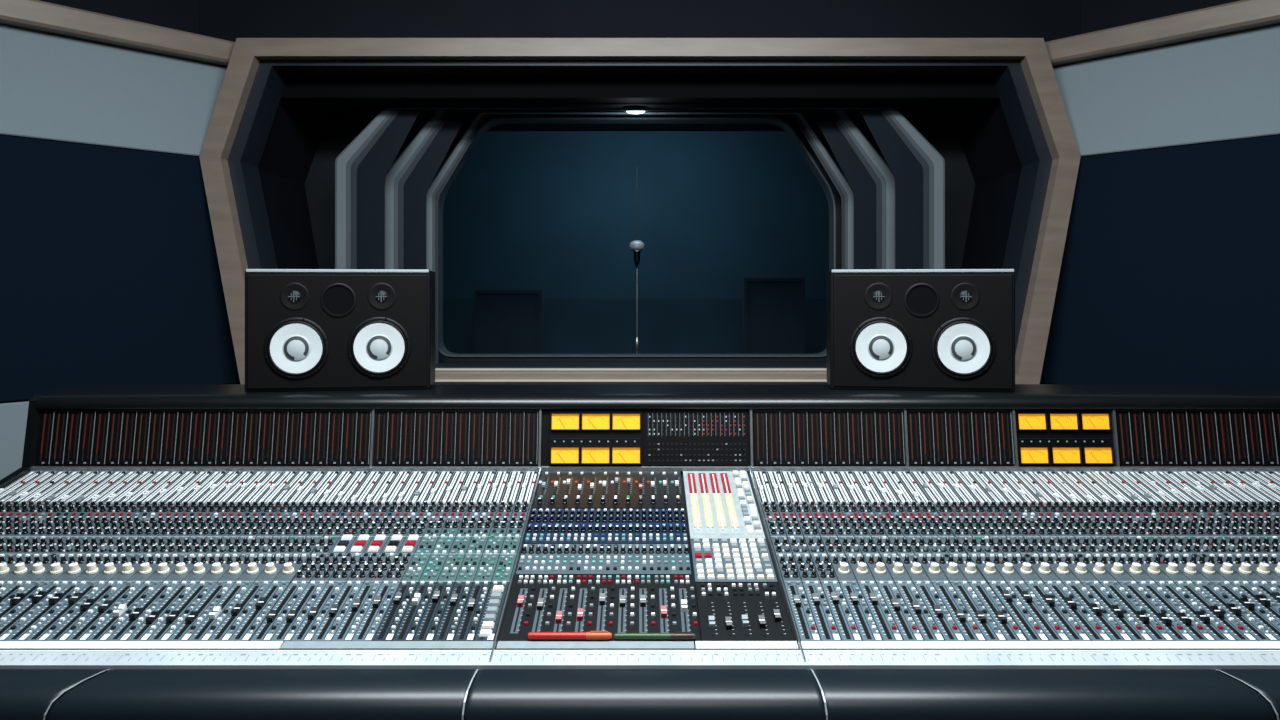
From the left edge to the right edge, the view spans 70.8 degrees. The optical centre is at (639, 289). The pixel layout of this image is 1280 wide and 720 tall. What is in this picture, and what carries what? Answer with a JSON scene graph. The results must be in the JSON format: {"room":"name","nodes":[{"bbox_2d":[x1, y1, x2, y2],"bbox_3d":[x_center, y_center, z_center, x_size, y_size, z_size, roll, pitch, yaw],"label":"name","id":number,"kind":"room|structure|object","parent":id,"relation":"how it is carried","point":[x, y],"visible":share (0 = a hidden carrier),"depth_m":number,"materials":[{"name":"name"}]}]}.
{"room":"studio","nodes":[
{"label":"studio","id":0,"kind":"room"},
{"bbox_2d":[23,0,237,400],"bbox_3d":[-2.440,0.000,2.920,0.070,3.000,2.270,0,0,40],"label":"wall","id":1,"kind":"structure","parent":0,"point":[183,15],"depth_m":3.50,"materials":[{"name":"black paint"}]},
{"bbox_2d":[0,400,28,479],"bbox_3d":[-2.414,0.945,2.852,0.057,1.110,2.200,0,0,40],"label":"wall","id":2,"kind":"structure","parent":1,"relation":"attached to","point":[13,414],"depth_m":3.10,"materials":[{"name":"grey paint"}]},
{"bbox_2d":[0,24,226,156],"bbox_3d":[-2.391,-0.722,2.879,0.057,0.376,2.270,0,0,40],"label":"acoustic panel","id":3,"kind":"object","parent":1,"relation":"attached to","point":[53,87],"visible":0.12,"depth_m":3.32,"materials":[{"name":"grey fabric"}]},
{"bbox_2d":[0,0,234,66],"bbox_3d":[-2.376,-0.956,2.839,0.130,0.088,2.230,0,0,40],"label":"trim","id":4,"kind":"structure","parent":1,"relation":"attached to","point":[36,15],"depth_m":3.29,"materials":[{"name":"beige wood"}]},
{"bbox_2d":[0,135,239,401],"bbox_3d":[-2.394,-0.073,2.881,0.051,0.916,2.270,0,0,40],"label":"wall panel","id":5,"kind":"object","parent":1,"relation":"attached to","point":[110,270],"visible":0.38,"depth_m":3.33,"materials":[{"name":"blue fabric"}]},
{"bbox_2d":[443,131,828,297],"bbox_3d":[0.000,0.000,8.550,6.400,3.000,0.100,0,0,0],"label":"wall","id":6,"kind":"structure","parent":0,"point":[552,212],"depth_m":8.50,"materials":[{"name":"blue paint"}]},
{"bbox_2d":[443,298,826,353],"bbox_3d":[0.000,0.790,8.470,6.400,1.420,0.060,0,0,0],"label":"wall","id":7,"kind":"structure","parent":6,"relation":"attached to","point":[570,325],"depth_m":8.44,"materials":[{"name":"paint"}]},
{"bbox_2d":[487,124,784,130],"bbox_3d":[0.000,-1.550,3.100,6.400,0.100,11.000,0,0,0],"label":"ceiling","id":8,"kind":"structure","parent":0,"point":[501,127],"depth_m":8.31,"materials":[{"name":"paint"}]},
{"bbox_2d":[238,100,1041,383],"bbox_3d":[0.000,-0.230,4.110,3.600,1.460,0.620,0,0,0],"label":"wall reveal","id":9,"kind":"structure","parent":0,"point":[296,131],"depth_m":4.11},
{"bbox_2d":[435,368,826,381],"bbox_3d":[0.000,0.364,3.692,2.720,0.101,0.335,0,0,0],"label":"trim","id":10,"kind":"structure","parent":9,"relation":"attached to","point":[437,370],"depth_m":3.60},
{"bbox_2d":[305,117,974,362],"bbox_3d":[-0.020,-0.267,4.450,5.790,2.760,0.100,0,0,0],"label":"wall window","id":11,"kind":"structure","parent":9,"relation":"in","point":[338,133],"depth_m":4.40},
{"bbox_2d":[439,118,835,356],"bbox_3d":[-0.020,-0.257,4.444,1.947,1.166,0.112,0,0,0],"label":"window","id":12,"kind":"structure","parent":11,"relation":"attached to","point":[788,128],"depth_m":4.42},
{"bbox_2d":[228,60,1051,367],"bbox_3d":[0.000,-0.296,3.715,3.335,1.263,0.170,0,0,0],"label":"trim","id":13,"kind":"structure","parent":9,"relation":"attached to","point":[271,76],"depth_m":3.65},
{"bbox_2d":[335,108,944,268],"bbox_3d":[0.000,-0.212,3.975,2.690,1.184,0.010,0,0,0],"label":"trim","id":14,"kind":"structure","parent":9,"relation":"attached to","point":[917,168],"depth_m":3.97,"materials":[{"name":"silver metal"}]},
{"bbox_2d":[384,111,895,269],"bbox_3d":[0.000,-0.225,4.115,2.340,1.210,0.010,0,0,0],"label":"trim","id":15,"kind":"structure","parent":9,"relation":"attached to","point":[407,183],"depth_m":4.11,"materials":[{"name":"silver metal"}]},
{"bbox_2d":[426,113,853,362],"bbox_3d":[0.000,-0.229,4.253,2.024,1.218,0.006,0,0,0],"label":"trim","id":16,"kind":"structure","parent":9,"relation":"attached to","point":[442,178],"depth_m":4.25,"materials":[{"name":"grey metal"}]},
{"bbox_2d":[199,38,1080,383],"bbox_3d":[0.000,-0.300,3.615,3.496,1.400,0.090,0,0,0],"label":"trim","id":17,"kind":"structure","parent":9,"relation":"attached to","point":[247,53],"depth_m":3.57,"materials":[{"name":"beige wood"}]},
{"bbox_2d":[199,0,1080,41],"bbox_3d":[0.000,-1.245,3.670,3.800,0.510,0.060,0,0,0],"label":"wall","id":18,"kind":"structure","parent":0,"point":[229,20],"depth_m":3.64,"materials":[{"name":"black paint"}]},
{"bbox_2d":[280,76,999,116],"bbox_3d":[0.000,-0.886,4.110,3.500,0.148,0.620,0,0,0],"label":"ceiling","id":19,"kind":"structure","parent":0,"point":[331,96],"depth_m":3.80,"materials":[{"name":"black paint"}]},
{"bbox_2d":[623,106,647,113],"bbox_3d":[-0.020,-0.832,4.180,0.116,0.027,0.116,0,0,0],"label":"ceiling light","id":20,"kind":"object","parent":19,"relation":"attached to","point":[630,112],"visible":0.59,"depth_m":4.15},
{"bbox_2d":[1042,0,1240,383],"bbox_3d":[2.440,0.000,2.920,0.070,3.000,2.270,0,0,-40],"label":"wall","id":21,"kind":"structure","parent":0,"point":[1096,15],"depth_m":3.50,"materials":[{"name":"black paint"}]},
{"bbox_2d":[1040,135,1279,383],"bbox_3d":[2.394,-0.073,2.881,0.051,0.916,2.270,0,0,-40],"label":"wall panel","id":22,"kind":"object","parent":21,"relation":"attached to","point":[1170,268],"visible":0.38,"depth_m":3.34,"materials":[{"name":"blue fabric"}]},
{"bbox_2d":[1045,0,1279,66],"bbox_3d":[2.376,-0.956,2.839,0.130,0.088,2.230,0,0,-40],"label":"trim","id":23,"kind":"structure","parent":21,"relation":"attached to","point":[1243,15],"depth_m":3.29,"materials":[{"name":"beige wood"}]},
{"bbox_2d":[1053,24,1279,156],"bbox_3d":[2.391,-0.722,2.879,0.057,0.376,2.270,0,0,-40],"label":"wall panel","id":24,"kind":"object","parent":21,"relation":"attached to","point":[1226,87],"visible":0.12,"depth_m":3.32,"materials":[{"name":"grey fabric"}]},
{"bbox_3d":[0.000,1.550,3.100,6.400,0.100,11.000,0,0,0],"label":"floor","id":25,"kind":"structure","parent":0,"visible":0},
{"bbox_2d":[475,290,542,353],"bbox_3d":[-1.075,0.750,7.400,0.550,1.500,0.400,0,0,0],"label":"screen","id":26,"kind":"object","parent":25,"relation":"on","point":[506,321],"visible":0.23,"depth_m":7.36,"materials":[{"name":"fabric"}]},
{"bbox_2d":[634,167,639,353],"bbox_3d":[-0.020,0.340,6.000,0.300,2.320,0.300,0,0,0],"label":"microphone stand","id":27,"kind":"object","parent":25,"relation":"on","point":[636,339],"visible":0.4,"depth_m":5.99,"materials":[{"name":"silver metal"}]},
{"bbox_2d":[630,240,643,265],"bbox_3d":[-0.020,-0.244,5.928,0.100,0.168,0.100,0,0,0],"label":"microphone","id":28,"kind":"object","parent":27,"relation":"attached to","point":[636,246],"visible":1,"depth_m":5.90,"materials":[{"name":"metal"}]},
{"bbox_2d":[630,240,643,249],"bbox_3d":[-0.020,-0.294,5.928,0.100,0.068,0.100,0,0,0],"label":"grille","id":29,"kind":"object","parent":28,"relation":"attached to","point":[634,245],"depth_m":5.89,"materials":[{"name":"silver metal"}]},
{"bbox_2d":[0,384,1279,719],"bbox_3d":[0.143,0.892,2.108,3.598,1.215,1.224,0,0,0],"label":"mixing console","id":30,"kind":"object","parent":25,"relation":"on","point":[168,551],"visible":1,"depth_m":1.99,"materials":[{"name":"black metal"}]},
{"bbox_2d":[0,669,108,719],"bbox_3d":[-1.285,0.734,1.543,0.699,0.132,0.094,0,0,0],"label":"cushion","id":31,"kind":"object","parent":30,"relation":"on","point":[25,694],"depth_m":1.52,"materials":[{"name":"black leather"}]},
{"bbox_2d":[47,669,476,719],"bbox_3d":[-0.639,0.734,1.543,0.703,0.132,0.094,0,0,0],"label":"cushion","id":32,"kind":"object","parent":30,"relation":"on","point":[79,694],"depth_m":1.52,"materials":[{"name":"black leather"}]},
{"bbox_2d":[245,269,434,391],"bbox_3d":[-0.867,0.113,2.642,0.505,0.343,0.236,0,0,-9],"label":"monitor speaker","id":33,"kind":"object","parent":30,"relation":"on","point":[306,329],"visible":1,"depth_m":2.54},
{"bbox_2d":[528,631,611,639],"bbox_3d":[-0.130,0.641,1.671,0.155,0.016,0.014,0,0,0],"label":"pen","id":34,"kind":"object","parent":30,"relation":"on","point":[592,635],"visible":1,"depth_m":1.67,"materials":[{"name":"red plastic"}]},
{"bbox_2d":[464,669,825,719],"bbox_3d":[0.009,0.734,1.543,0.603,0.132,0.094,0,0,0],"label":"cushion","id":35,"kind":"object","parent":30,"relation":"on","point":[489,694],"depth_m":1.52,"materials":[{"name":"black leather"}]},
{"bbox_2d":[615,632,695,639],"bbox_3d":[0.028,0.642,1.671,0.150,0.014,0.012,0,0,0],"label":"pen","id":36,"kind":"object","parent":30,"relation":"on","point":[676,635],"visible":1,"depth_m":1.67,"materials":[{"name":"green plastic"}]},
{"bbox_2d":[827,269,1014,391],"bbox_3d":[0.811,0.113,2.642,0.505,0.343,0.236,0,0,9],"label":"monitor speaker","id":37,"kind":"object","parent":30,"relation":"on","point":[888,329],"visible":1,"depth_m":2.54},
{"bbox_2d":[812,669,1275,719],"bbox_3d":[0.683,0.734,1.543,0.757,0.132,0.094,0,0,0],"label":"cushion","id":38,"kind":"object","parent":30,"relation":"on","point":[837,694],"depth_m":1.52,"materials":[{"name":"black leather"}]},
{"bbox_2d":[1217,669,1279,719],"bbox_3d":[1.468,0.734,1.543,0.904,0.132,0.094,0,0,0],"label":"cushion","id":39,"kind":"object","parent":30,"relation":"on","point":[1256,692],"depth_m":1.53,"materials":[{"name":"black leather"}]},
{"bbox_2d":[743,278,804,353],"bbox_3d":[1.100,0.700,7.400,0.500,1.600,0.400,0,0,0],"label":"screen","id":40,"kind":"object","parent":25,"relation":"on","point":[773,308],"visible":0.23,"depth_m":7.36,"materials":[{"name":"fabric"}]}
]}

